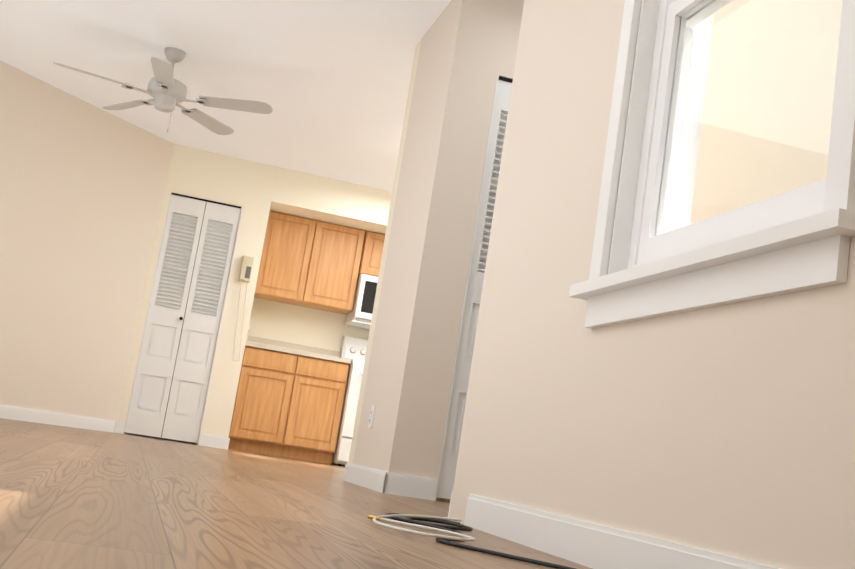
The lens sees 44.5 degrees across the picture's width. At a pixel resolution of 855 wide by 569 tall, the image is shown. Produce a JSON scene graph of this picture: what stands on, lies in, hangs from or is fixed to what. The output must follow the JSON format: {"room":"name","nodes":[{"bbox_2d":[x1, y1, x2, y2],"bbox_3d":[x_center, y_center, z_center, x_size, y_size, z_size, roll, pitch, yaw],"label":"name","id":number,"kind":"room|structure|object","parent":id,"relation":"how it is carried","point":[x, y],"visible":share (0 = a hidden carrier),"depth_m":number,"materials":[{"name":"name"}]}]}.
{"room":"empty living room","nodes":[
{"label":"empty living room","id":0,"kind":"room"},
{"bbox_2d":[0,61,172,432],"bbox_3d":[-3.311,-0.419,6.965,0.120,2.440,4.059,3,-11,30],"label":"wall","id":1,"kind":"structure","parent":0,"point":[82,185],"depth_m":7.91,"materials":[{"name":"beige paint"}]},
{"bbox_2d":[0,404,114,432],"bbox_3d":[-3.447,0.721,6.713,0.013,0.095,3.889,3,-11,30],"label":"baseboard","id":2,"kind":"structure","parent":1,"relation":"attached to","point":[43,417],"depth_m":7.85,"materials":[{"name":"white paint"}]},
{"bbox_2d":[118,144,277,443],"bbox_3d":[-2.082,0.112,9.018,1.070,2.440,0.700,11,-10,-14],"label":"wall","id":3,"kind":"structure","parent":0,"point":[247,186],"depth_m":8.80,"materials":[{"name":"beige paint"}]},
{"bbox_2d":[114,421,124,433],"bbox_3d":[-2.506,1.146,8.398,0.125,0.095,0.013,11,-10,-14],"label":"baseboard","id":4,"kind":"structure","parent":3,"relation":"attached to","point":[119,427],"depth_m":8.40,"materials":[{"name":"white paint"}]},
{"bbox_2d":[123,192,241,444],"bbox_3d":[-2.026,0.277,8.691,0.603,2.029,0.118,11,-10,-14],"label":"closet door","id":5,"kind":"structure","parent":3,"relation":"attached to","point":[159,349],"depth_m":8.67,"materials":[{"name":"white wood"}]},
{"bbox_2d":[198,434,229,449],"bbox_3d":[-1.756,1.294,8.594,0.243,0.095,0.013,11,-10,-14],"label":"baseboard","id":6,"kind":"structure","parent":3,"relation":"attached to","point":[214,441],"depth_m":8.59,"materials":[{"name":"white paint"}]},
{"bbox_2d":[233,255,253,360],"bbox_3d":[-1.562,0.197,8.753,0.127,0.894,0.070,11,-10,-14],"label":"phone","id":7,"kind":"object","parent":3,"relation":"attached to","point":[246,269],"visible":0.94,"depth_m":8.78,"materials":[{"name":"beige plastic"}]},
{"bbox_2d":[0,0,450,191],"bbox_3d":[-1.732,-1.889,4.420,9.400,0.080,10.160,11,-10,-14],"label":"ceiling","id":8,"kind":"structure","parent":0,"point":[328,81],"depth_m":6.72,"materials":[{"name":"white paint"}]},
{"bbox_2d":[53,47,272,134],"bbox_3d":[-1.628,-1.222,6.488,1.318,0.520,1.285,11,-10,-14],"label":"ceiling fan","id":9,"kind":"object","parent":8,"relation":"hanging from","point":[166,90],"visible":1,"depth_m":6.47,"materials":[{"name":"grey"}]},
{"bbox_2d":[133,224,369,464],"bbox_3d":[-0.750,0.452,9.828,4.230,2.440,0.200,11,-10,-14],"label":"wall","id":10,"kind":"structure","parent":0,"point":[295,324],"depth_m":9.61,"materials":[{"name":"beige paint"}]},
{"bbox_2d":[254,211,364,313],"bbox_3d":[-1.102,-0.194,9.528,0.920,0.758,0.328,11,-10,-14],"label":"upper cabinet","id":11,"kind":"object","parent":10,"relation":"attached to","point":[309,263],"visible":0.96,"depth_m":9.38,"materials":[{"name":"brown wood"}]},
{"bbox_2d":[358,231,384,276],"bbox_3d":[-0.267,-0.208,9.768,0.760,0.403,0.328,11,-10,-14],"label":"upper cabinet","id":12,"kind":"object","parent":10,"relation":"attached to","point":[371,254],"visible":0.29,"depth_m":9.54,"materials":[{"name":"brown wood"}]},
{"bbox_2d":[344,274,377,328],"bbox_3d":[-0.321,0.206,9.639,0.776,0.442,0.446,11,-10,-14],"label":"microwave","id":13,"kind":"object","parent":12,"relation":"attached to","point":[360,315],"visible":0.29,"depth_m":9.39,"materials":[{"name":"white"}]},
{"bbox_2d":[0,418,591,568],"bbox_3d":[-2.138,0.548,4.007,9.340,0.050,10.160,11,-10,-14],"label":"floor","id":14,"kind":"structure","parent":0,"point":[74,498],"depth_m":2.28,"materials":[{"name":"laminate"}]},
{"bbox_2d":[228,346,349,464],"bbox_3d":[-1.260,1.068,9.176,0.920,0.875,0.621,11,-10,-14],"label":"base cabinet","id":15,"kind":"object","parent":14,"relation":"on","point":[287,405],"visible":0.94,"depth_m":8.89,"materials":[{"name":"brown wood"}]},
{"bbox_2d":[245,329,350,363],"bbox_3d":[-1.181,0.569,9.253,0.924,0.143,0.633,11,-10,-14],"label":"countertop","id":16,"kind":"structure","parent":15,"relation":"on","point":[290,348],"depth_m":9.09,"materials":[{"name":"laminate"}]},
{"bbox_2d":[332,336,367,465],"bbox_3d":[-0.416,1.077,9.344,0.750,1.165,0.711,11,-10,-14],"label":"range","id":17,"kind":"object","parent":14,"relation":"on","point":[353,349],"visible":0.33,"depth_m":9.00,"materials":[{"name":"white metal"}]},
{"bbox_2d":[368,513,575,568],"bbox_3d":[0.090,0.603,2.503,0.423,0.028,1.324,11,-10,-14],"label":"cord","id":18,"kind":"object","parent":14,"relation":"on","point":[410,521],"visible":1,"depth_m":2.55,"materials":[{"name":"black plastic"}]},
{"bbox_2d":[270,167,391,234],"bbox_3d":[0.004,-0.567,9.565,2.908,0.309,0.949,11,-10,-14],"label":"soffit","id":19,"kind":"structure","parent":0,"point":[326,200],"depth_m":9.14,"materials":[{"name":"beige paint"}]},
{"bbox_2d":[348,0,523,478],"bbox_3d":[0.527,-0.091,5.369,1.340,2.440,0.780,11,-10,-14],"label":"wall","id":20,"kind":"structure","parent":0,"point":[467,52],"depth_m":4.94,"materials":[{"name":"beige paint"}]},
{"bbox_2d":[343,463,388,493],"bbox_3d":[-0.307,0.932,5.062,0.013,0.095,0.913,11,-10,-14],"label":"baseboard","id":21,"kind":"structure","parent":20,"relation":"attached to","point":[368,477],"depth_m":5.00,"materials":[{"name":"white paint"}]},
{"bbox_2d":[368,405,375,427],"bbox_3d":[-0.278,0.653,5.164,0.009,0.116,0.072,11,-10,-14],"label":"electrical outlet","id":22,"kind":"object","parent":20,"relation":"attached to","point":[371,418],"visible":1,"depth_m":5.15,"materials":[{"name":"white plastic"}]},
{"bbox_2d":[382,472,437,500],"bbox_3d":[-0.076,0.901,4.661,0.243,0.095,0.013,11,-10,-14],"label":"baseboard","id":23,"kind":"structure","parent":20,"relation":"attached to","point":[398,484],"depth_m":4.66,"materials":[{"name":"white paint"}]},
{"bbox_2d":[435,75,512,500],"bbox_3d":[0.577,0.066,4.998,0.848,2.029,0.118,11,-10,-14],"label":"door","id":24,"kind":"structure","parent":20,"relation":"attached to","point":[464,353],"depth_m":4.88,"materials":[{"name":"white"}]},
{"bbox_2d":[449,0,842,523],"bbox_3d":[1.059,-0.289,3.681,1.640,2.440,0.200,11,-10,-14],"label":"wall","id":25,"kind":"structure","parent":0,"point":[490,302],"depth_m":3.62,"materials":[{"name":"beige paint"}]},
{"bbox_2d":[448,489,452,517],"bbox_3d":[0.758,0.848,3.568,1.440,0.095,0.013,11,-10,-14],"label":"baseboard","id":26,"kind":"structure","parent":25,"relation":"attached to","point":[450,504],"depth_m":3.39,"materials":[{"name":"white paint"}]},
{"bbox_2d":[472,0,854,568],"bbox_3d":[0.906,-0.651,1.640,0.200,2.440,3.700,11,-10,-14],"label":"wall","id":27,"kind":"structure","parent":0,"point":[727,429],"depth_m":2.26,"materials":[{"name":"beige paint"}]},
{"bbox_2d":[464,494,781,568],"bbox_3d":[0.628,0.472,1.424,0.013,0.095,3.700,11,-10,-14],"label":"baseboard","id":28,"kind":"structure","parent":27,"relation":"attached to","point":[591,545],"depth_m":2.35,"materials":[{"name":"white paint"}]},
{"bbox_2d":[569,0,854,328],"bbox_3d":[0.741,-0.718,2.271,0.285,1.615,1.060,11,-10,-14],"label":"living room window","id":29,"kind":"structure","parent":27,"relation":"in","point":[666,257],"depth_m":2.36,"materials":[{"name":"white paint"}]}
]}

